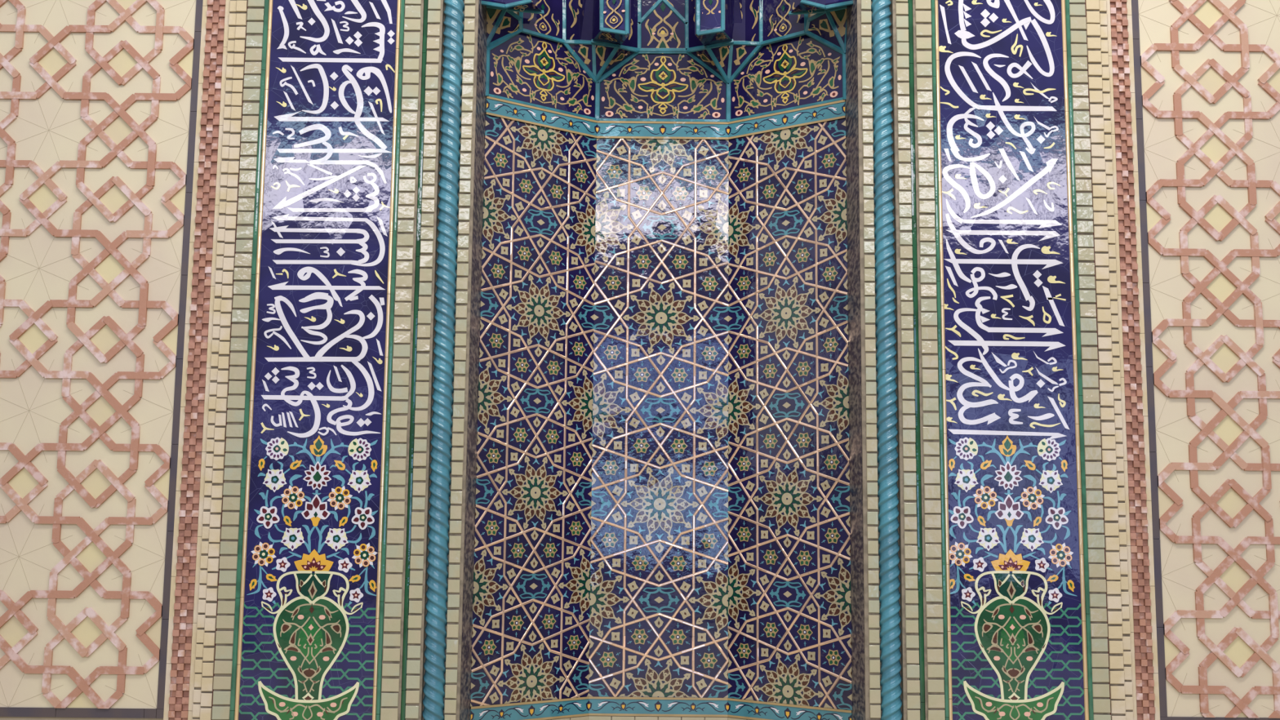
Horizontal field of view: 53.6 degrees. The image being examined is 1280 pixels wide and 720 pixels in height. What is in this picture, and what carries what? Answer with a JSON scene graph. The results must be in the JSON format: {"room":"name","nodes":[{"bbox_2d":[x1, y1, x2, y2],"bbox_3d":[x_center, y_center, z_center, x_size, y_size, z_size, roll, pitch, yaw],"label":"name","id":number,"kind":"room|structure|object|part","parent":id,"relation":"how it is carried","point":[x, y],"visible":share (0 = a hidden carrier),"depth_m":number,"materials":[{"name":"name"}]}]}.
{"room":"mosque","nodes":[
{"label":"mosque","id":0,"kind":"room"},
{"bbox_2d":[0,0,464,719],"bbox_3d":[-2.995,0.021,7.029,4.198,4.850,0.938,1,-7,0],"label":"wall","id":1,"kind":"structure","parent":0,"point":[444,15],"depth_m":6.47,"materials":[{"name":"tile"}]},
{"bbox_2d":[0,0,203,718],"bbox_3d":[-3.722,-0.341,6.578,2.738,4.259,0.021,1,-7,0],"label":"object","id":2,"kind":"structure","parent":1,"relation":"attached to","point":[99,98],"depth_m":6.55,"materials":[{"name":"tile"}]},
{"bbox_2d":[163,0,208,719],"bbox_3d":[-2.344,-0.032,6.546,0.025,4.848,0.012,1,-7,0],"label":"fillet","id":3,"kind":"object","parent":1,"relation":"attached to","point":[205,6],"visible":1,"depth_m":6.53,"materials":[{"name":"stone"}]},
{"bbox_2d":[168,0,226,719],"bbox_3d":[-2.282,-0.041,6.542,0.098,4.865,0.022,1,-7,0],"label":"decorative border","id":4,"kind":"object","parent":1,"relation":"attached to","point":[182,633],"visible":1,"depth_m":6.53,"materials":[{"name":"ceramic"}]},
{"bbox_2d":[187,0,230,719],"bbox_3d":[-2.221,-0.031,6.544,0.024,4.848,0.016,1,-7,0],"label":"fillet","id":5,"kind":"object","parent":1,"relation":"attached to","point":[227,2],"visible":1,"depth_m":6.53,"materials":[{"name":"tile"}]},
{"bbox_2d":[211,0,248,716],"bbox_3d":[-2.111,-0.032,6.540,0.007,4.850,0.024,1,-7,0],"label":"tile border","id":6,"kind":"object","parent":1,"relation":"attached to","point":[247,0],"visible":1,"depth_m":6.53,"materials":[{"name":"beige tile"}]},
{"bbox_2d":[211,0,264,719],"bbox_3d":[-2.063,-0.032,6.531,0.091,4.850,0.042,1,-7,0],"label":"brick pilaster","id":7,"kind":"object","parent":1,"relation":"attached to","point":[255,17],"visible":1,"depth_m":6.51,"materials":[{"name":"brick"}]},
{"bbox_2d":[229,0,269,719],"bbox_3d":[-2.008,-0.032,6.530,0.023,4.850,0.044,1,-7,0],"label":"trim","id":8,"kind":"structure","parent":1,"relation":"attached to","point":[237,597],"depth_m":6.50,"materials":[{"name":"tile"}]},
{"bbox_2d":[234,0,272,719],"bbox_3d":[-1.986,-0.031,6.532,0.020,4.850,0.040,1,-7,0],"label":"trim","id":9,"kind":"structure","parent":1,"relation":"attached to","point":[270,2],"depth_m":6.51,"materials":[{"name":"green tile"}]},
{"bbox_2d":[238,0,397,719],"bbox_3d":[-1.640,-0.028,6.535,0.673,4.850,0.034,1,-7,0],"label":"calligraphy panel","id":10,"kind":"object","parent":1,"relation":"attached to","point":[308,647],"visible":1,"depth_m":6.52,"materials":[{"name":"tile"}]},
{"bbox_3d":[-1.652,1.718,6.301,0.490,0.231,0.003,1,-7,0],"label":"dish","id":11,"kind":"part","parent":10,"relation":"part of","materials":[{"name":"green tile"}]},
{"bbox_2d":[275,573,346,699],"bbox_3d":[-1.649,1.393,6.343,0.366,0.645,0.002,1,-7,0],"label":"vase","id":12,"kind":"object","parent":10,"relation":"on","point":[311,607],"depth_m":6.34,"materials":[{"name":"green tile"}]},
{"bbox_3d":[-1.645,1.013,6.390,0.200,0.117,0.003,1,-7,0],"label":"lotus crown","id":13,"kind":"part","parent":10,"relation":"part of","materials":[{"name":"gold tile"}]},
{"bbox_2d":[372,0,400,719],"bbox_3d":[-1.303,-0.025,6.532,0.020,4.850,0.040,1,-7,0],"label":"trim","id":14,"kind":"structure","parent":1,"relation":"attached to","point":[398,6],"depth_m":6.51,"materials":[{"name":"green tile"}]},
{"bbox_2d":[375,0,404,719],"bbox_3d":[-1.283,-0.025,6.530,0.020,4.850,0.044,1,-7,0],"label":"trim","id":15,"kind":"structure","parent":1,"relation":"attached to","point":[402,2],"depth_m":6.50,"materials":[{"name":"tile"}]},
{"bbox_2d":[380,0,423,719],"bbox_3d":[-1.222,-0.024,6.529,0.101,4.850,0.047,1,-7,0],"label":"tile border","id":16,"kind":"object","parent":1,"relation":"attached to","point":[402,344],"visible":1,"depth_m":6.50,"materials":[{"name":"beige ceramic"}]},
{"bbox_2d":[400,0,427,719],"bbox_3d":[-1.159,-0.023,6.534,0.026,4.850,0.036,1,-7,0],"label":"trim","id":17,"kind":"structure","parent":1,"relation":"attached to","point":[425,2],"depth_m":6.51,"materials":[{"name":"tile"}]},
{"bbox_2d":[404,0,444,719],"bbox_3d":[-1.108,-0.024,6.526,0.078,4.850,0.053,1,-7,0],"label":"brick pilaster","id":18,"kind":"object","parent":1,"relation":"attached to","point":[425,326],"visible":1,"depth_m":6.50,"materials":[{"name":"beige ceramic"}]},
{"bbox_2d":[444,0,479,719],"bbox_3d":[-0.920,-0.019,6.540,0.075,4.851,0.024,1,-7,0],"label":"brick pilaster","id":19,"kind":"object","parent":1,"relation":"attached to","point":[463,307],"visible":1,"depth_m":6.53,"materials":[{"name":"ceramic"}]},
{"bbox_2d":[459,0,487,719],"bbox_3d":[-0.893,0.006,6.741,0.011,4.850,0.380,0,-7,2],"label":"trim","id":20,"kind":"structure","parent":1,"relation":"attached to","point":[473,373],"depth_m":6.77,"materials":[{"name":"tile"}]},
{"bbox_2d":[486,5,506,46],"bbox_3d":[-0.826,-1.897,7.141,0.157,0.283,0.079,1,-7,0],"label":"triangle","id":21,"kind":"object","parent":1,"relation":"attached to","point":[494,15],"visible":0.54,"depth_m":7.14,"materials":[{"name":"tile"}]},
{"bbox_2d":[481,0,531,8],"bbox_3d":[-0.756,-2.135,7.031,0.290,0.446,0.152,7,-10,-44],"label":"pendant","id":22,"kind":"object","parent":1,"relation":"attached to","point":[509,3],"depth_m":6.94,"materials":[{"name":"tile"}]},
{"bbox_2d":[481,0,505,4],"bbox_3d":[-0.816,-1.973,7.041,0.159,0.101,0.216,1,-7,0],"label":"soffit","id":23,"kind":"structure","parent":22,"relation":"attached to","point":[482,0],"depth_m":6.94,"materials":[{"name":"tile"}]},
{"bbox_3d":[-0.815,-2.117,6.972,0.169,0.395,0.029,0,-7,7],"label":"muqarnas pendant","id":24,"kind":"part","parent":22,"relation":"part of","materials":[{"name":"teal tile"}]},
{"bbox_2d":[506,1,544,13],"bbox_3d":[-0.669,-1.974,7.130,0.379,0.128,0.174,7,-10,-44],"label":"soffit","id":25,"kind":"structure","parent":22,"relation":"attached to","point":[531,7],"depth_m":7.18,"materials":[{"name":"tile"}]},
{"bbox_2d":[788,2,826,15],"bbox_3d":[0.963,-1.968,7.132,0.180,0.123,0.369,7,-10,-43],"label":"soffit","id":26,"kind":"structure","parent":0,"point":[801,9],"depth_m":7.16,"materials":[{"name":"tile"}]},
{"bbox_2d":[800,0,826,8],"bbox_3d":[0.966,-2.132,7.024,0.032,0.446,0.181,7,-10,-43],"label":"pendant","id":27,"kind":"object","parent":26,"relation":"attached to","point":[817,3],"visible":1,"depth_m":6.98,"materials":[{"name":"tile"}]},
{"bbox_2d":[871,0,1155,719],"bbox_3d":[3.230,0.083,7.029,4.152,4.850,0.938,1,-7,0],"label":"wall","id":28,"kind":"structure","parent":0,"point":[890,0],"depth_m":6.57,"materials":[{"name":"tile"}]},
{"bbox_2d":[826,6,847,53],"bbox_3d":[1.115,-1.876,7.140,0.150,0.296,0.079,1,-7,0],"label":"triangle","id":29,"kind":"object","parent":28,"relation":"attached to","point":[837,16],"visible":0.62,"depth_m":7.14,"materials":[{"name":"tile"}]},
{"bbox_2d":[824,0,853,9],"bbox_3d":[1.094,-2.113,6.974,0.165,0.402,0.029,2,-7,-8],"label":"pendant","id":30,"kind":"object","parent":28,"relation":"attached to","point":[848,2],"visible":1,"depth_m":6.94,"materials":[{"name":"tile"}]},
{"bbox_2d":[825,0,851,9],"bbox_3d":[1.105,-1.970,7.031,0.148,0.104,0.220,-1,-7,10],"label":"soffit","id":31,"kind":"structure","parent":30,"relation":"attached to","point":[843,0],"depth_m":6.95,"materials":[{"name":"tile"}]},
{"bbox_2d":[845,0,865,719],"bbox_3d":[1.153,0.026,6.741,0.011,4.850,0.380,1,-7,-2],"label":"trim","id":32,"kind":"structure","parent":28,"relation":"attached to","point":[851,73],"depth_m":6.76,"materials":[{"name":"tile"}]},
{"bbox_2d":[856,0,880,719],"bbox_3d":[1.180,0.001,6.540,0.075,4.850,0.024,1,-7,0],"label":"brick pilaster","id":33,"kind":"object","parent":28,"relation":"attached to","point":[865,133],"visible":1,"depth_m":6.53,"materials":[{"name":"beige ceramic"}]},
{"bbox_2d":[891,0,920,719],"bbox_3d":[1.368,0.001,6.526,0.082,4.850,0.053,1,-7,0],"label":"tile border","id":34,"kind":"object","parent":28,"relation":"attached to","point":[910,672],"visible":1,"depth_m":6.50,"materials":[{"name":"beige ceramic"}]},
{"bbox_2d":[907,0,924,719],"bbox_3d":[1.422,0.003,6.534,0.028,4.850,0.036,1,-7,0],"label":"trim","id":35,"kind":"structure","parent":28,"relation":"attached to","point":[918,491],"depth_m":6.51,"materials":[{"name":"tile"}]},
{"bbox_2d":[912,0,945,719],"bbox_3d":[1.484,0.003,6.529,0.097,4.850,0.046,1,-7,0],"label":"tile border","id":36,"kind":"object","parent":28,"relation":"attached to","point":[933,624],"visible":1,"depth_m":6.51,"materials":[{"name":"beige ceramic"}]},
{"bbox_2d":[930,0,949,719],"bbox_3d":[1.542,0.003,6.530,0.019,4.850,0.044,1,-7,0],"label":"trim","id":37,"kind":"structure","parent":28,"relation":"attached to","point":[932,2],"depth_m":6.51,"materials":[{"name":"tile"}]},
{"bbox_2d":[934,0,952,719],"bbox_3d":[1.562,0.004,6.532,0.019,4.850,0.040,1,-7,0],"label":"trim","id":38,"kind":"structure","parent":28,"relation":"attached to","point":[936,12],"depth_m":6.51,"materials":[{"name":"green tile"}]},
{"bbox_2d":[936,0,1084,719],"bbox_3d":[1.889,0.007,6.535,0.680,4.850,0.034,1,-7,0],"label":"calligraphy panel","id":39,"kind":"object","parent":28,"relation":"attached to","point":[1016,638],"visible":1,"depth_m":6.52,"materials":[{"name":"tile"}]},
{"bbox_3d":[1.870,1.013,6.394,0.200,0.117,0.003,1,-7,0],"label":"lotus crown","id":40,"kind":"part","parent":39,"relation":"part of","materials":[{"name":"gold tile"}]},
{"bbox_2d":[977,573,1047,699],"bbox_3d":[1.866,1.393,6.347,0.366,0.645,0.002,1,-7,0],"label":"vase","id":41,"kind":"object","parent":39,"relation":"on","point":[1012,607],"depth_m":6.35,"materials":[{"name":"green tile"}]},
{"bbox_3d":[1.863,1.719,6.306,0.490,0.231,0.003,1,-7,0],"label":"dish","id":42,"kind":"part","parent":39,"relation":"part of","materials":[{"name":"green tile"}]},
{"bbox_2d":[1061,0,1088,719],"bbox_3d":[2.239,0.011,6.532,0.021,4.850,0.040,1,-7,0],"label":"trim","id":43,"kind":"structure","parent":28,"relation":"attached to","point":[1063,2],"depth_m":6.51,"materials":[{"name":"green tile"}]},
{"bbox_2d":[1064,0,1093,719],"bbox_3d":[2.260,0.010,6.530,0.021,4.850,0.044,1,-7,0],"label":"trim","id":44,"kind":"structure","parent":28,"relation":"attached to","point":[1090,688],"depth_m":6.51,"materials":[{"name":"tile"}]},
{"bbox_2d":[1069,0,1111,719],"bbox_3d":[2.313,0.011,6.531,0.087,4.850,0.042,1,-7,0],"label":"brick pilaster","id":45,"kind":"object","parent":28,"relation":"attached to","point":[1090,366],"visible":1,"depth_m":6.51,"materials":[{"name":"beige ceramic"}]},
{"bbox_2d":[1084,0,1111,715],"bbox_3d":[2.359,0.013,6.540,0.007,4.850,0.024,1,-7,0],"label":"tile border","id":46,"kind":"object","parent":28,"relation":"attached to","point":[1085,0],"visible":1,"depth_m":6.52,"materials":[{"name":"beige tile"}]},
{"bbox_2d":[1085,0,1126,719],"bbox_3d":[2.398,0.012,6.535,0.073,4.851,0.035,1,-7,0],"label":"tile border","id":47,"kind":"object","parent":28,"relation":"attached to","point":[1114,613],"visible":1,"depth_m":6.52,"materials":[{"name":"beige tile"}]},
{"bbox_2d":[1098,0,1133,719],"bbox_3d":[2.454,0.013,6.538,0.044,4.850,0.028,1,-7,0],"label":"tile border","id":48,"kind":"object","parent":28,"relation":"attached to","point":[1126,655],"visible":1,"depth_m":6.52,"materials":[{"name":"beige tile"}]},
{"bbox_2d":[1106,0,1137,719],"bbox_3d":[2.485,0.015,6.544,0.020,4.848,0.016,1,-7,0],"label":"fillet","id":49,"kind":"object","parent":28,"relation":"attached to","point":[1109,43],"visible":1,"depth_m":6.53,"materials":[{"name":"tile"}]},
{"bbox_2d":[1110,0,1155,719],"bbox_3d":[2.540,0.007,6.542,0.091,4.865,0.022,1,-7,0],"label":"decorative border","id":50,"kind":"object","parent":28,"relation":"attached to","point":[1143,642],"visible":1,"depth_m":6.54,"materials":[{"name":"tile"}]},
{"bbox_2d":[1125,0,1159,719],"bbox_3d":[2.598,0.017,6.546,0.025,4.848,0.012,1,-7,0],"label":"fillet","id":51,"kind":"object","parent":28,"relation":"attached to","point":[1130,40],"visible":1,"depth_m":6.54,"materials":[{"name":"stone"}]},
{"bbox_2d":[1131,0,1279,719],"bbox_3d":[3.961,-0.269,6.579,2.695,4.250,0.021,1,-7,0],"label":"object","id":52,"kind":"structure","parent":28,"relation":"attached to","point":[1206,73],"depth_m":6.56,"materials":[{"name":"stone"}]},
{"label":"floor","id":53,"kind":"structure","parent":0,"visible":0},
{"bbox_2d":[191,0,236,719],"bbox_3d":[-2.189,-0.033,6.538,0.042,4.850,0.029,1,-7,0],"label":"pilaster","id":54,"kind":"object","parent":53,"relation":"on","point":[233,3],"visible":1,"depth_m":6.52,"materials":[{"name":"beige tile"}]},
{"bbox_2d":[200,0,247,719],"bbox_3d":[-2.142,-0.033,6.535,0.058,4.850,0.034,1,-7,0],"label":"mosaic border","id":55,"kind":"object","parent":53,"relation":"on","point":[206,689],"visible":1,"depth_m":6.52,"materials":[{"name":"beige tile"}]},
{"bbox_2d":[422,0,464,719],"bbox_3d":[-1.012,-0.019,6.552,0.113,4.850,0.113,-1,-7,12],"label":"molding","id":56,"kind":"structure","parent":53,"relation":"on","point":[441,442],"depth_m":6.51,"materials":[{"name":"tile"}]},
{"bbox_2d":[871,0,902,719],"bbox_3d":[1.272,0.003,6.552,0.110,4.850,0.110,1,-7,0],"label":"molding","id":57,"kind":"structure","parent":53,"relation":"on","point":[888,489],"depth_m":6.51,"materials":[{"name":"tile"}]},
{"bbox_3d":[0.121,0.100,7.413,0.785,4.850,0.084,1,-7,0],"label":"wall","id":58,"kind":"structure","parent":0,"visible":0},
{"bbox_2d":[621,0,641,52],"bbox_3d":[-0.073,-2.208,7.586,0.191,0.759,0.037,6,-9,-38],"label":"muqarnas facet","id":59,"kind":"object","parent":58,"relation":"attached to","point":[631,41],"visible":0.52,"depth_m":7.59,"materials":[{"name":"tile"}]},
{"bbox_2d":[641,0,657,17],"bbox_3d":[0.064,-2.300,7.665,0.145,0.558,0.022,1,-7,0],"label":"muqarnas facet","id":60,"kind":"object","parent":58,"relation":"attached to","point":[646,5],"visible":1,"depth_m":7.64,"materials":[{"name":"tile"}]},
{"bbox_2d":[588,715,728,719],"bbox_3d":[0.099,2.249,7.083,0.785,0.503,0.012,1,-7,0],"label":"dado","id":61,"kind":"object","parent":58,"relation":"attached to","point":[590,717],"visible":1,"depth_m":7.11,"materials":[{"name":"ceramic"}]},
{"bbox_2d":[588,138,728,697],"bbox_3d":[0.119,0.291,7.330,0.785,3.237,0.009,1,-7,0],"label":"tile","id":62,"kind":"structure","parent":58,"relation":"attached to","point":[659,609],"depth_m":7.32,"materials":[{"name":"tile"}]},
{"bbox_2d":[470,696,852,719],"bbox_3d":[0.111,1.921,6.907,2.025,0.103,0.442,1,-7,0],"label":"tile band","id":63,"kind":"object","parent":58,"relation":"attached to","point":[587,705],"visible":1,"depth_m":7.05,"materials":[{"name":"teal tile"}]},
{"bbox_2d":[600,53,725,119],"bbox_3d":[0.138,-1.637,7.573,0.785,0.434,0.008,1,-7,0],"label":"panel","id":64,"kind":"object","parent":58,"relation":"attached to","point":[648,86],"visible":1,"depth_m":7.57,"materials":[{"name":"tile"}]},
{"bbox_2d":[637,0,688,53],"bbox_3d":[0.139,-2.018,7.616,0.316,0.374,0.029,1,-7,0],"label":"muqarnas facet","id":65,"kind":"object","parent":58,"relation":"attached to","point":[664,28],"visible":1,"depth_m":7.60,"materials":[{"name":"tile"}]},
{"bbox_2d":[485,96,845,139],"bbox_3d":[0.144,-1.392,7.323,2.025,0.105,0.442,1,-7,0],"label":"tile band","id":66,"kind":"object","parent":58,"relation":"attached to","point":[495,107],"visible":1,"depth_m":7.43,"materials":[{"name":"teal tile"}]},
{"bbox_2d":[485,31,845,122],"bbox_3d":[0.147,-1.672,7.355,2.041,0.460,0.445,1,-7,0],"label":"turquoise ribbing","id":67,"kind":"object","parent":66,"relation":"attached to","point":[618,66],"visible":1,"depth_m":7.53,"materials":[{"name":"tile"}]},
{"bbox_2d":[596,44,638,80],"bbox_3d":[-0.141,-1.769,7.500,0.280,0.220,0.179,1,-7,0],"label":"triangle","id":68,"kind":"object","parent":67,"relation":"attached to","point":[622,52],"visible":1,"depth_m":7.53,"materials":[{"name":"tile"}]},
{"bbox_2d":[618,0,631,44],"bbox_3d":[-0.090,-2.098,7.340,0.020,0.532,0.266,2,-7,-12],"label":"muqarnas facet","id":69,"kind":"object","parent":68,"relation":"on","point":[625,37],"visible":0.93,"depth_m":7.20,"materials":[{"name":"tile"}]},
{"bbox_2d":[686,45,727,83],"bbox_3d":[0.407,-1.766,7.500,0.268,0.221,0.179,1,-7,0],"label":"triangle","id":70,"kind":"object","parent":67,"relation":"attached to","point":[702,53],"visible":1,"depth_m":7.53,"materials":[{"name":"tile"}]},
{"bbox_2d":[668,0,684,17],"bbox_3d":[0.208,-2.301,7.665,0.151,0.557,0.023,1,-7,0],"label":"muqarnas facet","id":71,"kind":"object","parent":58,"relation":"attached to","point":[679,5],"visible":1,"depth_m":7.64,"materials":[{"name":"tile"}]},
{"bbox_2d":[684,0,703,51],"bbox_3d":[0.350,-2.208,7.586,0.186,0.756,0.035,-5,-9,38],"label":"muqarnas facet","id":72,"kind":"object","parent":58,"relation":"attached to","point":[694,42],"visible":0.38,"depth_m":7.59,"materials":[{"name":"tile"}]},
{"bbox_3d":[-0.609,0.065,7.189,0.658,4.850,0.499,1,-7,0],"label":"wall","id":73,"kind":"structure","parent":0,"visible":0},
{"bbox_2d":[486,8,523,48],"bbox_3d":[-0.761,-1.869,7.183,0.242,0.246,0.104,5,-8,-30],"label":"triangle","id":74,"kind":"object","parent":73,"relation":"attached to","point":[510,24],"visible":0.88,"depth_m":7.20,"materials":[{"name":"tile"}]},
{"bbox_2d":[470,114,596,706],"bbox_3d":[-0.576,0.257,7.115,0.746,3.237,0.009,6,-9,-35],"label":"tile","id":75,"kind":"structure","parent":73,"relation":"attached to","point":[531,597],"depth_m":7.10,"materials":[{"name":"tile"}]},
{"bbox_2d":[488,32,595,117],"bbox_3d":[-0.559,-1.671,7.360,0.746,0.434,0.008,6,-9,-35],"label":"panel","id":76,"kind":"object","parent":73,"relation":"attached to","point":[526,68],"visible":1,"depth_m":7.35,"materials":[{"name":"tile"}]},
{"bbox_2d":[563,40,596,80],"bbox_3d":[-0.338,-1.779,7.484,0.254,0.228,0.100,7,-9,-40],"label":"triangle","id":77,"kind":"object","parent":76,"relation":"attached to","point":[583,48],"visible":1,"depth_m":7.50,"materials":[{"name":"tile"}]},
{"bbox_2d":[518,0,566,43],"bbox_3d":[-0.570,-2.104,7.399,0.321,0.475,0.055,6,-9,-36],"label":"muqarnas facet","id":78,"kind":"object","parent":73,"relation":"attached to","point":[551,24],"visible":0.89,"depth_m":7.40,"materials":[{"name":"tile"}]},
{"bbox_2d":[546,715,588,719],"bbox_3d":[-0.596,2.215,6.870,0.746,0.503,0.012,6,-9,-35],"label":"dado","id":79,"kind":"object","parent":73,"relation":"attached to","point":[582,717],"visible":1,"depth_m":7.06,"materials":[{"name":"ceramic"}]},
{"bbox_2d":[563,0,580,53],"bbox_3d":[-0.403,-2.162,7.521,0.129,0.718,0.036,6,-9,-35],"label":"muqarnas facet","id":80,"kind":"object","parent":73,"relation":"attached to","point":[573,9],"visible":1,"depth_m":7.50,"materials":[{"name":"tile"}]},
{"bbox_2d":[577,0,593,40],"bbox_3d":[-0.317,-2.193,7.511,0.105,0.663,0.126,-1,-7,9],"label":"muqarnas facet","id":81,"kind":"object","parent":73,"relation":"attached to","point":[586,6],"visible":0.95,"depth_m":7.50,"materials":[{"name":"tile"}]},
{"bbox_2d":[599,0,629,35],"bbox_3d":[-0.146,-2.133,7.232,0.176,0.600,0.059,1,-7,0],"label":"pendant","id":82,"kind":"object","parent":73,"relation":"attached to","point":[614,14],"visible":1,"depth_m":7.20,"materials":[{"name":"tile"}]},
{"bbox_2d":[591,26,625,44],"bbox_3d":[-0.173,-1.877,7.334,0.151,0.090,0.354,3,-7,-15],"label":"soffit","id":83,"kind":"structure","parent":82,"relation":"attached to","point":[602,37],"depth_m":7.35,"materials":[{"name":"tile"}]},
{"bbox_2d":[592,0,600,39],"bbox_3d":[-0.237,-2.131,7.380,0.020,0.537,0.278,2,-7,-13],"label":"muqarnas facet","id":84,"kind":"object","parent":83,"relation":"attached to","point":[596,30],"visible":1,"depth_m":7.40,"materials":[{"name":"tile"}]},
{"bbox_2d":[591,43,619,80],"bbox_3d":[-0.224,-1.778,7.482,0.096,0.228,0.235,6,-9,-39],"label":"triangle","id":85,"kind":"object","parent":84,"relation":"attached to","point":[604,53],"visible":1,"depth_m":7.49,"materials":[{"name":"tile"}]},
{"bbox_3d":[0.859,0.079,7.190,0.674,4.850,0.500,1,-7,0],"label":"wall","id":86,"kind":"structure","parent":0,"visible":0},
{"bbox_2d":[695,0,724,35],"bbox_3d":[0.401,-2.137,7.233,0.168,0.592,0.059,1,-7,0],"label":"pendant","id":87,"kind":"object","parent":86,"relation":"attached to","point":[709,14],"visible":1,"depth_m":7.20,"materials":[{"name":"tile"}]},
{"bbox_2d":[699,26,733,44],"bbox_3d":[0.440,-1.880,7.349,0.149,0.086,0.327,-1,-7,16],"label":"soffit","id":88,"kind":"structure","parent":87,"relation":"attached to","point":[718,38],"depth_m":7.34,"materials":[{"name":"tile"}]},
{"bbox_2d":[694,0,706,45],"bbox_3d":[0.356,-2.098,7.357,0.020,0.519,0.239,-1,-7,16],"label":"muqarnas facet","id":89,"kind":"object","parent":88,"relation":"attached to","point":[700,39],"visible":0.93,"depth_m":7.25,"materials":[{"name":"tile"}]},
{"bbox_2d":[724,0,732,39],"bbox_3d":[0.501,-2.126,7.365,0.020,0.553,0.309,-1,-7,14],"label":"muqarnas facet","id":90,"kind":"object","parent":88,"relation":"attached to","point":[728,3],"visible":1,"depth_m":7.38,"materials":[{"name":"tile"}]},
{"bbox_2d":[706,43,733,83],"bbox_3d":[0.487,-1.776,7.482,0.100,0.234,0.232,-5,-9,39],"label":"triangle","id":91,"kind":"object","parent":86,"relation":"attached to","point":[719,53],"visible":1,"depth_m":7.49,"materials":[{"name":"tile"}]},
{"bbox_2d":[732,0,745,40],"bbox_3d":[0.581,-2.194,7.507,0.103,0.666,0.130,1,-7,0],"label":"muqarnas facet","id":92,"kind":"object","parent":86,"relation":"attached to","point":[738,6],"visible":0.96,"depth_m":7.52,"materials":[{"name":"tile"}]},
{"bbox_2d":[727,716,751,719],"bbox_3d":[0.804,2.229,6.870,0.760,0.503,0.012,-4,-9,34],"label":"dado","id":93,"kind":"object","parent":86,"relation":"attached to","point":[728,717],"visible":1,"depth_m":7.08,"materials":[{"name":"ceramic"}]},
{"bbox_2d":[745,0,761,53],"bbox_3d":[0.674,-2.160,7.520,0.123,0.722,0.031,-5,-9,36],"label":"muqarnas facet","id":94,"kind":"object","parent":86,"relation":"attached to","point":[752,6],"visible":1,"depth_m":7.50,"materials":[{"name":"tile"}]},
{"bbox_2d":[759,0,808,45],"bbox_3d":[0.840,-2.096,7.400,0.330,0.488,0.052,-5,-9,35],"label":"muqarnas facet","id":95,"kind":"object","parent":86,"relation":"attached to","point":[775,24],"visible":0.91,"depth_m":7.39,"materials":[{"name":"tile"}]},
{"bbox_2d":[730,35,842,119],"bbox_3d":[0.844,-1.660,7.360,0.760,0.441,0.008,-4,-9,34],"label":"panel","id":96,"kind":"object","parent":86,"relation":"attached to","point":[801,70],"visible":1,"depth_m":7.35,"materials":[{"name":"tile"}]},
{"bbox_2d":[727,40,761,83],"bbox_3d":[0.601,-1.774,7.486,0.256,0.234,0.097,-5,-9,39],"label":"triangle","id":97,"kind":"object","parent":96,"relation":"attached to","point":[744,51],"visible":1,"depth_m":7.50,"materials":[{"name":"tile"}]},
{"bbox_2d":[727,118,852,710],"bbox_3d":[0.823,0.271,7.115,0.760,3.237,0.009,-4,-9,34],"label":"tile","id":98,"kind":"structure","parent":86,"relation":"attached to","point":[789,626],"depth_m":7.10,"materials":[{"name":"tile"}]},
{"bbox_2d":[804,10,845,53],"bbox_3d":[1.042,-1.850,7.185,0.257,0.261,0.099,-3,-8,28],"label":"triangle","id":99,"kind":"object","parent":86,"relation":"attached to","point":[819,26],"visible":0.97,"depth_m":7.20,"materials":[{"name":"tile"}]}
]}

